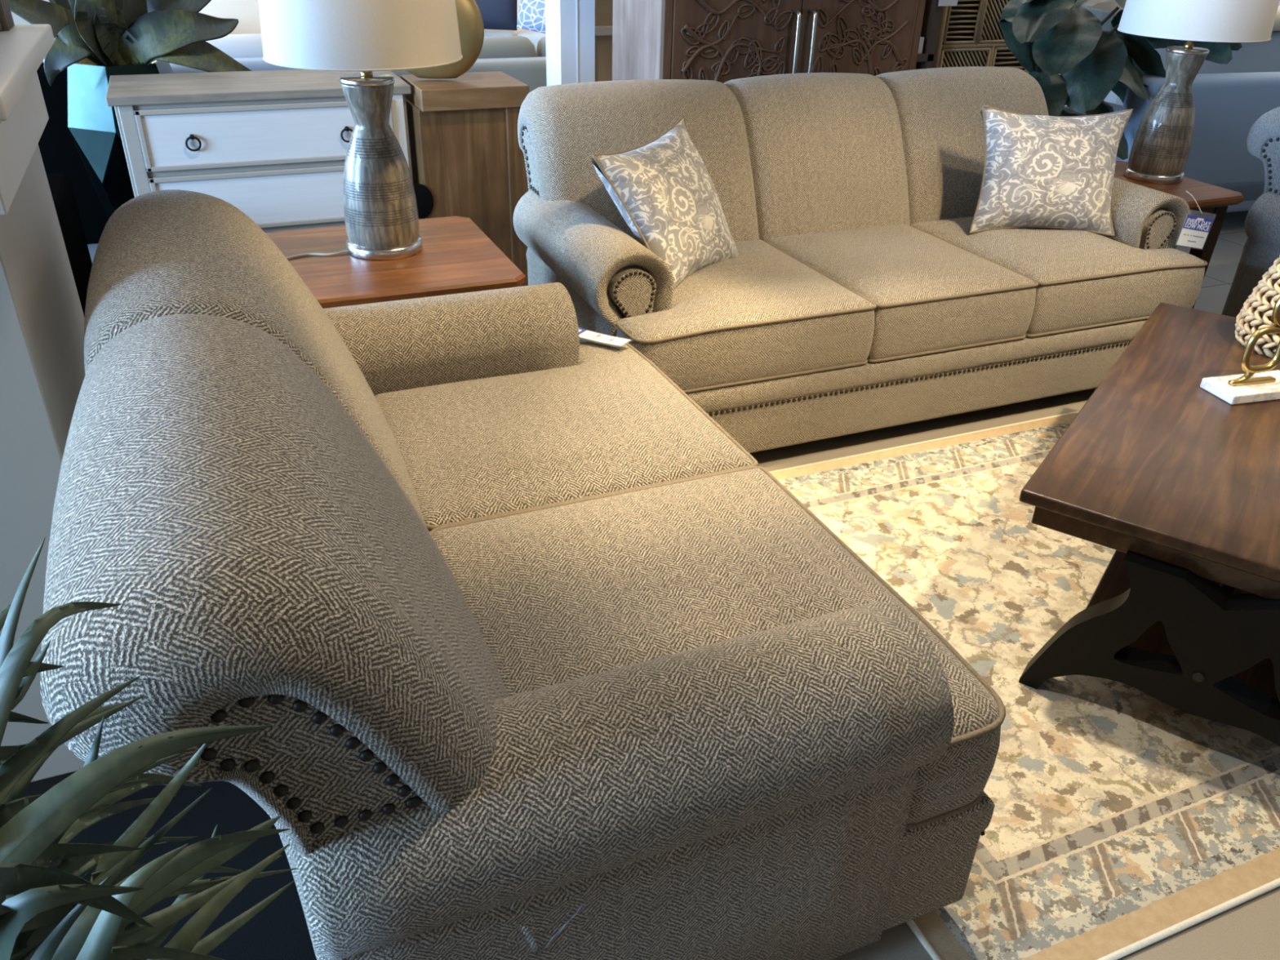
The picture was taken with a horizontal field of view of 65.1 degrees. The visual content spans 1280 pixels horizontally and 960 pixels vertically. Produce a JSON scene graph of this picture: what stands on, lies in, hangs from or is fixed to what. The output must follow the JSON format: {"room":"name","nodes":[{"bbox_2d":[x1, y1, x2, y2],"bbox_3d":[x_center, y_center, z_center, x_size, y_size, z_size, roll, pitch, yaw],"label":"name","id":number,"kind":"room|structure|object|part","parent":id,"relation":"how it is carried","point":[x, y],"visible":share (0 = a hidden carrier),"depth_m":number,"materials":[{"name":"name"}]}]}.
{"room":"store","nodes":[
{"label":"store","id":0,"kind":"room"},
{"bbox_2d":[11,0,49,24],"bbox_3d":[-3.231,-6.641,10.975,16.000,3.400,0.150,-11,32,-20],"label":"wall","id":1,"kind":"structure","parent":0,"point":[17,20],"depth_m":10.41,"materials":[{"name":"white paint"}]},
{"bbox_2d":[595,0,613,81],"bbox_3d":[0.186,-3.342,5.409,1.128,3.400,0.130,-11,32,-20],"label":"wall partition","id":2,"kind":"structure","parent":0,"point":[603,8],"depth_m":5.66,"materials":[{"name":"brown wood"}]},
{"bbox_2d":[545,0,595,85],"bbox_3d":[-0.361,-3.149,5.049,0.197,3.400,0.256,-11,32,-20],"label":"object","id":3,"kind":"structure","parent":2,"relation":"attached to","point":[570,24],"depth_m":5.40,"materials":[{"name":"white paint"}]},
{"bbox_2d":[595,26,612,35],"bbox_3d":[0.200,-2.585,5.754,1.128,0.045,0.040,-11,32,-20],"label":"trim","id":4,"kind":"structure","parent":2,"relation":"attached to","point":[599,30],"depth_m":5.58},
{"bbox_2d":[21,61,1279,959],"bbox_3d":[-0.136,-1.347,5.438,16.000,0.100,16.000,-11,32,-20],"label":"floor","id":5,"kind":"structure","parent":0,"point":[1250,930],"depth_m":1.82,"materials":[{"name":"tile"}]},
{"bbox_2d":[0,143,84,782],"bbox_3d":[-1.656,0.011,1.807,1.200,1.100,0.705,-11,32,-20],"label":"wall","id":6,"kind":"structure","parent":5,"relation":"on","point":[42,319],"depth_m":1.71,"materials":[{"name":"beige paint"}]},
{"bbox_2d":[0,23,54,215],"bbox_3d":[-1.647,-0.529,1.500,1.343,0.173,0.875,-11,32,-20],"label":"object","id":7,"kind":"structure","parent":6,"relation":"on","point":[24,115],"depth_m":1.67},
{"bbox_2d":[0,0,14,31],"bbox_3d":[-1.359,-1.415,1.575,0.326,1.300,0.120,-11,32,-20],"label":"wooden post","id":8,"kind":"object","parent":7,"relation":"on","point":[6,23],"visible":1,"depth_m":1.92,"materials":[{"name":"brown wood"}]},
{"bbox_2d":[46,172,92,317],"bbox_3d":[-2.307,-0.472,3.216,0.850,0.500,2.100,-11,32,-20],"label":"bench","id":9,"kind":"object","parent":5,"relation":"on","point":[60,185],"visible":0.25,"depth_m":3.86,"materials":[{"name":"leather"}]},
{"bbox_2d":[36,62,108,244],"bbox_3d":[-2.938,-1.518,4.722,1.300,0.780,0.360,-11,32,-20],"label":"planter","id":10,"kind":"object","parent":5,"relation":"on","point":[59,152],"visible":0.02,"depth_m":4.63,"materials":[{"name":"paint"}]},
{"bbox_2d":[24,942,151,959],"bbox_3d":[-0.476,0.761,0.871,0.310,0.790,0.310,-11,32,-20],"label":"planter","id":11,"kind":"object","parent":5,"relation":"on","point":[28,957],"visible":0.08,"depth_m":0.81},
{"bbox_2d":[0,537,296,959],"bbox_3d":[-0.428,0.292,0.563,0.420,0.378,0.454,-6,31,-12],"label":"grassy plant","id":12,"kind":"object","parent":11,"relation":"in","point":[95,915],"visible":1,"depth_m":0.65,"materials":[{"name":"green plant"}]},
{"bbox_2d":[67,57,173,218],"bbox_3d":[-2.244,-1.425,4.511,0.494,0.862,0.503,-11,32,-20],"label":"planter","id":13,"kind":"object","parent":5,"relation":"on","point":[93,126],"visible":0.39,"depth_m":4.24,"materials":[{"name":"ceramic"}]},
{"bbox_2d":[8,0,251,85],"bbox_3d":[-2.166,-1.969,4.233,1.061,0.576,0.474,-11,32,-20],"label":"agave plant","id":14,"kind":"object","parent":13,"relation":"in","point":[105,33],"visible":0.88,"depth_m":4.16,"materials":[{"name":"green plant"}]},
{"bbox_2d":[43,33,300,73],"bbox_3d":[-2.547,-2.039,5.582,1.600,0.842,0.950,-11,32,-20],"label":"sofa","id":15,"kind":"object","parent":5,"relation":"on","point":[246,50],"visible":0.02,"depth_m":5.26,"materials":[{"name":"fabric"}]},
{"bbox_3d":[-2.401,-1.871,5.280,1.600,0.620,0.200,-11,32,-20],"label":"backrest","id":16,"kind":"part","parent":15,"relation":"part of","materials":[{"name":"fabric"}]},
{"bbox_2d":[205,33,263,57],"bbox_3d":[-2.188,-2.201,5.411,0.580,0.373,0.241,-11,32,-20],"label":"cushion","id":17,"kind":"object","parent":15,"relation":"on","point":[236,46],"depth_m":5.28,"materials":[{"name":"fabric"}]},
{"bbox_2d":[199,0,261,34],"bbox_3d":[-2.970,-3.246,7.549,1.340,0.951,0.950,-18,35,-30],"label":"sofa","id":18,"kind":"object","parent":5,"relation":"on","point":[247,11],"visible":0.02,"depth_m":7.52,"materials":[{"name":"fabric"}]},
{"bbox_2d":[106,69,413,234],"bbox_3d":[-1.521,-1.219,4.199,1.092,0.850,0.540,-11,32,-20],"label":"dresser","id":19,"kind":"object","parent":5,"relation":"on","point":[272,145],"visible":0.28,"depth_m":3.87,"materials":[{"name":"beige paint"}]},
{"bbox_3d":[-1.677,-1.265,3.766,0.056,0.061,0.016,-11,32,-20],"label":"ring pull","id":20,"kind":"part","parent":19,"relation":"part of","materials":[{"name":"black paint"}]},
{"bbox_3d":[-1.424,-1.122,3.990,0.928,0.221,0.024,-11,32,-20],"label":"drawer moulding","id":21,"kind":"part","parent":19,"relation":"part of","materials":[{"name":"white wood"}]},
{"bbox_3d":[-1.423,-1.338,3.879,0.916,0.209,0.034,-11,32,-20],"label":"drawer","id":22,"kind":"part","parent":19,"relation":"part of","materials":[{"name":"white wood"}]},
{"bbox_3d":[-1.429,-1.128,4.000,0.916,0.209,0.034,-11,32,-20],"label":"drawer","id":23,"kind":"part","parent":19,"relation":"part of","materials":[{"name":"white wood"}]},
{"bbox_3d":[-1.418,-1.332,3.868,0.928,0.221,0.024,-11,32,-20],"label":"drawer moulding","id":24,"kind":"part","parent":19,"relation":"part of","materials":[{"name":"white wood"}]},
{"bbox_3d":[-1.429,-0.911,4.111,0.928,0.221,0.024,-11,32,-20],"label":"drawer moulding","id":25,"kind":"part","parent":19,"relation":"part of","materials":[{"name":"white wood"}]},
{"bbox_3d":[-1.155,-1.365,3.963,0.056,0.061,0.016,-11,32,-20],"label":"ring pull","id":26,"kind":"part","parent":19,"relation":"part of","materials":[{"name":"black paint"}]},
{"bbox_2d":[266,216,525,308],"bbox_3d":[-0.738,-0.397,3.058,0.645,0.600,0.670,-11,32,-20],"label":"end table","id":27,"kind":"object","parent":5,"relation":"on","point":[455,256],"visible":0.3,"depth_m":2.81,"materials":[{"name":"brown wood"}]},
{"bbox_2d":[258,0,462,260],"bbox_3d":[-0.737,-1.055,2.723,0.516,0.876,0.516,5,30,6],"label":"table lamp","id":28,"kind":"object","parent":27,"relation":"on","point":[365,37],"visible":0.98,"depth_m":2.55,"materials":[{"name":"metal"}]},
{"bbox_3d":[-0.932,-0.644,2.869,0.203,0.009,0.031,-13,33,-23],"label":"power cord","id":29,"kind":"part","parent":28,"relation":"part of","materials":[{"name":"grey plastic"}]},
{"bbox_3d":[-0.731,-1.282,2.593,0.512,0.351,0.512,-11,32,-20],"label":"lamp shade","id":30,"kind":"part","parent":28,"relation":"part of","materials":[{"name":"fabric"}]},
{"bbox_3d":[-0.735,-1.132,2.679,0.516,0.005,0.516,-11,32,-20],"label":"rim trim","id":31,"kind":"part","parent":28,"relation":"part of","materials":[{"name":"fabric"}]},
{"bbox_2d":[360,71,373,77],"bbox_3d":[-0.735,-1.115,2.689,0.032,0.066,0.032,-11,32,-20],"label":"socket","id":32,"kind":"object","parent":28,"relation":"attached to","point":[363,74],"depth_m":2.69,"materials":[{"name":"gold metal"}]},
{"bbox_2d":[400,71,528,286],"bbox_3d":[-0.797,-1.262,4.308,0.573,0.850,0.400,-11,32,-20],"label":"base cabinet","id":33,"kind":"object","parent":5,"relation":"on","point":[467,157],"visible":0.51,"depth_m":4.11,"materials":[{"name":"brown wood"}]},
{"bbox_2d":[406,0,484,79],"bbox_3d":[-0.821,-1.817,3.981,0.398,0.413,0.148,2,30,1],"label":"vase","id":34,"kind":"object","parent":33,"relation":"on","point":[469,18],"visible":0.42,"depth_m":3.99,"materials":[{"name":"gold metal"}]},
{"bbox_3d":[-0.778,-1.255,4.327,0.368,0.720,0.350,-11,32,-20],"label":"panel","id":35,"kind":"part","parent":33,"relation":"part of","materials":[{"name":"brown wood"}]},
{"bbox_3d":[-0.585,-1.268,4.409,0.080,0.770,0.378,-11,32,-20],"label":"panel","id":36,"kind":"part","parent":33,"relation":"part of","materials":[{"name":"brown wood"}]},
{"bbox_2d":[391,35,546,93],"bbox_3d":[-0.705,-2.372,6.287,2.000,0.802,0.950,-11,32,-20],"label":"sofa","id":37,"kind":"object","parent":5,"relation":"on","point":[516,56],"visible":0.08,"depth_m":5.77,"materials":[{"name":"fabric"}]},
{"bbox_3d":[-0.559,-2.204,5.985,2.000,0.580,0.200,-11,32,-20],"label":"backrest","id":38,"kind":"part","parent":37,"relation":"part of","materials":[{"name":"fabric"}]},
{"bbox_2d":[477,35,536,58],"bbox_3d":[-0.991,-2.411,5.872,0.780,0.334,0.234,-11,32,-20],"label":"cushion","id":39,"kind":"object","parent":37,"relation":"on","point":[501,46],"depth_m":5.81,"materials":[{"name":"fabric"}]},
{"bbox_2d":[536,35,546,57],"bbox_3d":[-0.254,-2.551,6.150,0.780,0.334,0.234,-11,32,-20],"label":"cushion","id":40,"kind":"object","parent":37,"relation":"on","point":[541,46],"depth_m":5.94,"materials":[{"name":"fabric"}]},
{"bbox_2d":[484,0,546,51],"bbox_3d":[-1.055,-4.180,9.260,2.340,0.951,0.950,4,30,4],"label":"sofa","id":41,"kind":"object","parent":5,"relation":"on","point":[534,37],"visible":0.04,"depth_m":8.88,"materials":[{"name":"fabric"}]},
{"bbox_2d":[475,0,517,30],"bbox_3d":[-1.300,-4.163,8.688,0.481,0.470,0.196,4,30,5],"label":"cushion","id":42,"kind":"object","parent":41,"relation":"on","point":[500,15],"visible":0.62,"depth_m":8.66,"materials":[{"name":"blue fabric"}]},
{"bbox_2d":[484,27,524,36],"bbox_3d":[-1.539,-4.090,9.252,0.940,0.180,0.750,4,30,4],"label":"seat cushion","id":43,"kind":"object","parent":41,"relation":"on","point":[487,33],"depth_m":8.89,"materials":[{"name":"fabric"}]},
{"bbox_2d":[516,0,545,33],"bbox_3d":[-0.768,-4.074,8.560,0.565,0.554,0.217,4,30,5],"label":"cushion","id":44,"kind":"object","parent":41,"relation":"on","point":[531,15],"visible":0.4,"depth_m":8.54,"materials":[{"name":"blue fabric"}]},
{"bbox_2d":[517,29,546,51],"bbox_3d":[-0.594,-4.023,9.180,0.940,0.180,0.750,4,30,4],"label":"seat cushion","id":45,"kind":"object","parent":41,"relation":"on","point":[534,37],"depth_m":8.86,"materials":[{"name":"fabric"}]},
{"bbox_2d":[40,189,1005,959],"bbox_3d":[-0.298,0.074,1.888,1.207,0.974,1.689,-11,32,-20],"label":"loveseat","id":46,"kind":"object","parent":5,"relation":"on","point":[541,660],"visible":1,"depth_m":1.29,"materials":[{"name":"beige fabric"}]},
{"bbox_3d":[-0.597,-0.009,1.693,0.550,0.650,1.600,-11,32,-20],"label":"backrest","id":47,"kind":"part","parent":46,"relation":"part of","materials":[{"name":"beige fabric"}]},
{"bbox_3d":[-0.234,0.397,1.112,0.398,0.518,0.001,-11,32,-20],"label":"panel","id":48,"kind":"part","parent":46,"relation":"part of","materials":[{"name":"beige fabric"}]},
{"bbox_3d":[-0.577,-0.162,2.525,0.818,0.593,0.239,-11,32,-20],"label":"arm","id":49,"kind":"part","parent":46,"relation":"part of"},
{"bbox_2d":[374,340,753,531],"bbox_3d":[-0.228,-0.093,2.322,0.718,0.227,0.801,-11,32,-20],"label":"seat cushion","id":50,"kind":"object","parent":46,"relation":"on","point":[478,440],"depth_m":2.13,"materials":[{"name":"beige fabric"}]},
{"bbox_2d":[577,327,630,346],"bbox_3d":[-0.157,-0.392,2.641,0.287,0.015,0.062,17,33,25],"label":"price tag","id":51,"kind":"object","parent":46,"relation":"on","point":[583,333],"visible":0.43,"depth_m":2.61,"materials":[{"name":"white paper"}]},
{"bbox_3d":[-0.014,0.516,1.375,0.818,0.593,0.239,-11,32,-20],"label":"arm","id":52,"kind":"part","parent":46,"relation":"part of"},
{"bbox_2d":[431,467,1000,823],"bbox_3d":[0.079,0.277,1.694,0.718,0.227,0.801,-11,32,-20],"label":"seat cushion","id":53,"kind":"object","parent":46,"relation":"on","point":[562,588],"depth_m":1.66,"materials":[{"name":"beige fabric"}]},
{"bbox_3d":[0.240,0.163,2.204,0.027,0.070,1.570,-11,32,-20],"label":"rail","id":54,"kind":"part","parent":46,"relation":"part of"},
{"bbox_2d":[612,0,925,83],"bbox_3d":[0.542,-1.666,4.371,1.195,1.550,0.592,-11,32,-20],"label":"cabinet","id":55,"kind":"object","parent":5,"relation":"on","point":[722,41],"visible":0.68,"depth_m":4.02,"materials":[{"name":"brown wood"}]},
{"bbox_3d":[0.373,-1.536,4.077,0.558,1.380,0.029,-11,32,-20],"label":"door","id":56,"kind":"part","parent":55,"relation":"part of","materials":[{"name":"brown wood"}]},
{"bbox_3d":[0.618,-1.744,4.023,0.017,0.262,0.054,-11,32,-20],"label":"handle","id":57,"kind":"part","parent":55,"relation":"part of","materials":[{"name":"grey metal"}]},
{"bbox_3d":[0.686,-1.757,4.049,0.017,0.262,0.054,-11,32,-20],"label":"handle","id":58,"kind":"part","parent":55,"relation":"part of","materials":[{"name":"grey metal"}]},
{"bbox_3d":[0.890,-1.635,4.272,0.558,1.380,0.029,-11,32,-20],"label":"door","id":59,"kind":"part","parent":55,"relation":"part of","materials":[{"name":"brown wood"}]},
{"bbox_2d":[512,66,1207,453],"bbox_3d":[0.750,-0.844,3.530,2.245,0.974,1.207,-11,32,-20],"label":"sofa","id":60,"kind":"object","parent":5,"relation":"on","point":[858,295],"visible":0.82,"depth_m":3.27,"materials":[{"name":"beige fabric"}]},
{"bbox_3d":[-0.324,-0.878,3.322,0.001,0.518,0.398,-11,32,-20],"label":"panel","id":61,"kind":"part","parent":60,"relation":"part of","materials":[{"name":"beige fabric"}]},
{"bbox_3d":[-0.175,-0.561,3.238,0.239,0.593,0.818,-11,32,-20],"label":"arm","id":62,"kind":"part","parent":60,"relation":"part of"},
{"bbox_3d":[-0.019,-0.365,2.925,0.132,0.506,0.001,-11,32,-20],"label":"arm panel","id":63,"kind":"part","parent":60,"relation":"part of","materials":[{"name":"beige fabric"}]},
{"bbox_2d":[588,115,738,291],"bbox_3d":[0.096,-0.839,3.054,0.296,0.433,0.445,22,36,31],"label":"throw pillow","id":64,"kind":"object","parent":60,"relation":"on","point":[662,188],"visible":0.87,"depth_m":2.96,"materials":[{"name":"grey fabric"}]},
{"bbox_2d":[616,239,874,390],"bbox_3d":[0.211,-0.549,3.133,0.776,0.227,0.718,-11,32,-20],"label":"seat cushion","id":65,"kind":"object","parent":60,"relation":"on","point":[768,314],"depth_m":2.89,"materials":[{"name":"beige fabric"}]},
{"bbox_3d":[0.626,-1.138,3.710,2.126,0.650,0.550,-11,32,-20],"label":"backrest","id":66,"kind":"part","parent":60,"relation":"part of","materials":[{"name":"beige fabric"}]},
{"bbox_2d":[768,224,1035,359],"bbox_3d":[0.845,-0.669,3.372,0.619,0.227,0.718,-11,32,-20],"label":"seat cushion","id":67,"kind":"object","parent":60,"relation":"on","point":[931,294],"depth_m":3.15,"materials":[{"name":"beige fabric"}]},
{"bbox_3d":[0.974,-0.376,3.173,2.126,0.070,0.027,-11,32,-20],"label":"rail","id":68,"kind":"part","parent":60,"relation":"part of","materials":[{"name":"beige fabric"}]},
{"bbox_2d":[967,104,1133,237],"bbox_3d":[1.461,-1.097,3.557,0.626,0.412,0.288,-1,30,-5],"label":"throw pillow","id":69,"kind":"object","parent":60,"relation":"on","point":[1040,171],"visible":1,"depth_m":3.48,"materials":[{"name":"grey fabric"}]},
{"bbox_2d":[912,216,1204,334],"bbox_3d":[1.476,-0.789,3.610,0.773,0.227,0.718,-11,32,-20],"label":"seat cushion","id":70,"kind":"object","parent":60,"relation":"on","point":[1086,282],"depth_m":3.36,"materials":[{"name":"beige fabric"}]},
{"bbox_3d":[1.673,-0.913,3.934,0.239,0.593,0.818,-11,32,-20],"label":"arm","id":71,"kind":"part","parent":60,"relation":"part of"},
{"bbox_3d":[1.828,-0.716,3.621,0.132,0.506,0.001,-11,32,-20],"label":"arm panel","id":72,"kind":"part","parent":60,"relation":"part of","materials":[{"name":"beige fabric"}]},
{"bbox_2d":[1176,191,1213,248],"bbox_3d":[1.952,-0.916,3.547,0.159,0.201,0.064,-8,31,-16],"label":"price tag","id":73,"kind":"object","parent":60,"relation":"hanging from","point":[1195,230],"visible":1,"depth_m":3.54,"materials":[{"name":"white paper"}]},
{"bbox_2d":[915,0,942,69],"bbox_3d":[1.460,-2.494,5.700,0.285,1.700,0.350,-11,32,-20],"label":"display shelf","id":74,"kind":"object","parent":5,"relation":"on","point":[932,12],"visible":0.12,"depth_m":5.59,"materials":[{"name":"brown wood"}]},
{"bbox_2d":[917,36,924,53],"bbox_3d":[1.512,-2.438,5.620,0.115,0.084,0.090,-11,32,-20],"label":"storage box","id":75,"kind":"object","parent":74,"relation":"on","point":[922,38],"visible":0.23,"depth_m":5.60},
{"bbox_2d":[933,0,1027,72],"bbox_3d":[2.005,-2.535,5.798,0.742,1.700,0.063,-11,32,-20],"label":"screen","id":76,"kind":"object","parent":5,"relation":"on","point":[970,34],"visible":0.23,"depth_m":5.73,"materials":[{"name":"wood"}]},
{"bbox_2d":[937,0,957,6],"bbox_3d":[1.689,-2.651,5.476,0.125,0.115,0.004,-11,32,-20],"label":"sign card","id":77,"kind":"object","parent":76,"relation":"hanging from","point":[941,2],"visible":1,"depth_m":5.50,"materials":[{"name":"paper"}]},
{"bbox_3d":[1.821,-2.656,5.618,0.226,0.396,0.020,-11,32,-20],"label":"cane panel","id":78,"kind":"part","parent":76,"relation":"part of","materials":[{"name":"wood"}]},
{"bbox_3d":[1.869,-2.308,5.847,0.351,0.386,0.020,-11,32,-20],"label":"cane panel","id":79,"kind":"part","parent":76,"relation":"part of","materials":[{"name":"wood"}]},
{"bbox_3d":[2.128,-2.715,5.734,0.401,0.396,0.020,-11,32,-20],"label":"cane panel","id":80,"kind":"part","parent":76,"relation":"part of","materials":[{"name":"wood"}]},
{"bbox_3d":[2.178,-2.367,5.963,0.271,0.386,0.020,-11,32,-20],"label":"cane panel","id":81,"kind":"part","parent":76,"relation":"part of","materials":[{"name":"wood"}]},
{"bbox_2d":[768,410,1279,959],"bbox_3d":[1.434,0.224,2.672,2.662,0.012,1.642,-11,32,-20],"label":"area rug","id":82,"kind":"object","parent":5,"relation":"on","point":[1124,820],"visible":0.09,"depth_m":2.07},
{"bbox_2d":[1018,302,1279,746],"bbox_3d":[1.529,0.059,2.493,0.830,0.460,1.464,20,35,29],"label":"coffee table","id":83,"kind":"object","parent":82,"relation":"on","point":[1157,469],"visible":0.91,"depth_m":2.08,"materials":[{"name":"brown wood"}]},
{"bbox_2d":[1085,550,1278,699],"bbox_3d":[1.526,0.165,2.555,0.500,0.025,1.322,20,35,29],"label":"table leg","id":84,"kind":"object","parent":83,"relation":"attached to","point":[1115,580],"depth_m":2.20,"materials":[{"name":"brown wood"}]},
{"bbox_2d":[1200,296,1279,404],"bbox_3d":[1.549,-0.389,2.425,0.241,0.385,0.110,-7,31,-14],"label":"ring sculpture","id":85,"kind":"object","parent":83,"relation":"on","point":[1258,384],"visible":1,"depth_m":2.47,"materials":[{"name":"gold metal"}]},
{"bbox_2d":[1235,254,1279,358],"bbox_3d":[1.811,-0.525,2.706,0.293,0.366,0.293,16,33,24],"label":"knot sculpture","id":86,"kind":"object","parent":83,"relation":"on","point":[1255,313],"visible":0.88,"depth_m":2.73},
{"bbox_2d":[1076,0,1115,31],"bbox_3d":[4.035,-4.997,10.916,1.900,0.951,0.950,1,30,-1],"label":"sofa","id":87,"kind":"object","parent":5,"relation":"on","point":[1100,14],"visible":0.02,"depth_m":10.53,"materials":[{"name":"fabric"}]},
{"bbox_2d":[1059,31,1279,105],"bbox_3d":[4.398,-2.927,7.452,2.600,0.840,0.950,-8,31,-15],"label":"sofa","id":88,"kind":"object","parent":5,"relation":"on","point":[1264,56],"visible":0.02,"depth_m":6.82,"materials":[{"name":"fabric"}]},
{"bbox_3d":[3.248,-2.724,7.166,0.200,0.520,0.900,-8,31,-15],"label":"arm","id":89,"kind":"part","parent":88,"relation":"part of","materials":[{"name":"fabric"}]},
{"bbox_2d":[1272,5,1279,31],"bbox_3d":[4.626,-3.218,6.980,1.900,0.135,0.340,-11,32,-20],"label":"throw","id":90,"kind":"object","parent":88,"relation":"on","point":[1277,23],"visible":0.02,"depth_m":6.69,"materials":[{"name":"fabric"}]},
{"bbox_2d":[1064,71,1279,212],"bbox_3d":[3.529,-2.003,5.846,2.400,0.800,0.950,-8,31,-15],"label":"sofa","id":91,"kind":"object","parent":5,"relation":"on","point":[1227,105],"visible":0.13,"depth_m":5.19,"materials":[{"name":"fabric"}]},
{"bbox_3d":[2.476,-1.830,5.577,0.200,0.520,0.900,-8,31,-15],"label":"arm","id":92,"kind":"part","parent":91,"relation":"part of","materials":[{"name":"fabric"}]},
{"bbox_3d":[3.641,-1.873,5.507,2.400,0.680,0.200,-8,31,-15],"label":"backrest","id":93,"kind":"part","parent":91,"relation":"part of","materials":[{"name":"fabric"}]},
{"bbox_2d":[1114,160,1244,308],"bbox_3d":[1.983,-0.919,4.094,0.400,0.600,0.620,-11,32,-20],"label":"end table","id":94,"kind":"object","parent":5,"relation":"on","point":[1213,201],"visible":0.17,"depth_m":3.82,"materials":[{"name":"brown wood"}]},
{"bbox_2d":[1117,0,1279,184],"bbox_3d":[2.043,-1.578,3.760,0.516,0.876,0.516,-11,32,-20],"label":"table lamp","id":95,"kind":"object","parent":94,"relation":"on","point":[1159,153],"visible":1,"depth_m":3.71,"materials":[{"name":"metal"}]},
{"bbox_2d":[1183,40,1194,48],"bbox_3d":[2.045,-1.638,3.726,0.032,0.066,0.032,-11,32,-20],"label":"socket","id":96,"kind":"object","parent":95,"relation":"attached to","point":[1188,45],"depth_m":3.73,"materials":[{"name":"gold metal"}]},
{"bbox_3d":[2.045,-1.654,3.716,0.516,0.005,0.516,-11,32,-20],"label":"rim trim","id":97,"kind":"part","parent":95,"relation":"part of","materials":[{"name":"fabric"}]},
{"bbox_3d":[2.049,-1.804,3.630,0.512,0.351,0.512,-11,32,-20],"label":"lamp shade","id":98,"kind":"part","parent":95,"relation":"part of","materials":[{"name":"fabric"}]},
{"bbox_3d":[2.189,-0.816,3.959,0.060,0.564,0.060,-11,32,-20],"label":"leg","id":99,"kind":"part","parent":94,"relation":"part of","materials":[{"name":"brown wood"}]},
{"bbox_2d":[1221,106,1279,317],"bbox_3d":[2.876,-0.852,3.702,0.948,0.916,1.135,-11,32,-20],"label":"armchair","id":100,"kind":"object","parent":5,"relation":"on","point":[1261,247],"visible":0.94,"depth_m":3.77,"materials":[{"name":"grey fabric"}]},
{"bbox_3d":[2.542,-0.688,3.629,0.225,0.557,0.769,-11,32,-20],"label":"arm","id":101,"kind":"part","parent":100,"relation":"part of"},
{"bbox_3d":[2.760,-1.128,3.871,0.837,0.611,0.517,-11,32,-20],"label":"backrest","id":102,"kind":"part","parent":100,"relation":"part of","materials":[{"name":"grey fabric"}]},
{"bbox_3d":[2.402,-0.986,3.708,0.001,0.487,0.374,-11,32,-20],"label":"panel","id":103,"kind":"part","parent":100,"relation":"part of","materials":[{"name":"grey fabric"}]},
{"bbox_3d":[1.872,-1.558,5.477,0.350,0.320,0.350,-11,32,-20],"label":"plant pot","id":104,"kind":"object","parent":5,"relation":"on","visible":0},
{"bbox_2d":[997,0,1242,159],"bbox_3d":[2.451,-2.139,5.182,1.537,1.159,0.736,-11,32,-20],"label":"plant","id":105,"kind":"object","parent":104,"relation":"in","point":[1050,39],"visible":0.56,"depth_m":4.91,"materials":[{"name":"green plant"}]},
{"bbox_3d":[2.293,-2.156,5.205,0.813,1.159,0.217,-11,32,-20],"label":"stem","id":106,"kind":"part","parent":105,"relation":"part of","materials":[{"name":"green plant"}]},
{"bbox_2d":[1090,0,1279,31],"bbox_3d":[7.315,-4.313,7.429,0.150,3.400,16.150,-11,32,-20],"label":"wall","id":107,"kind":"structure","parent":0,"point":[1107,6],"depth_m":11.62,"materials":[{"name":"grey paint"}]}
]}

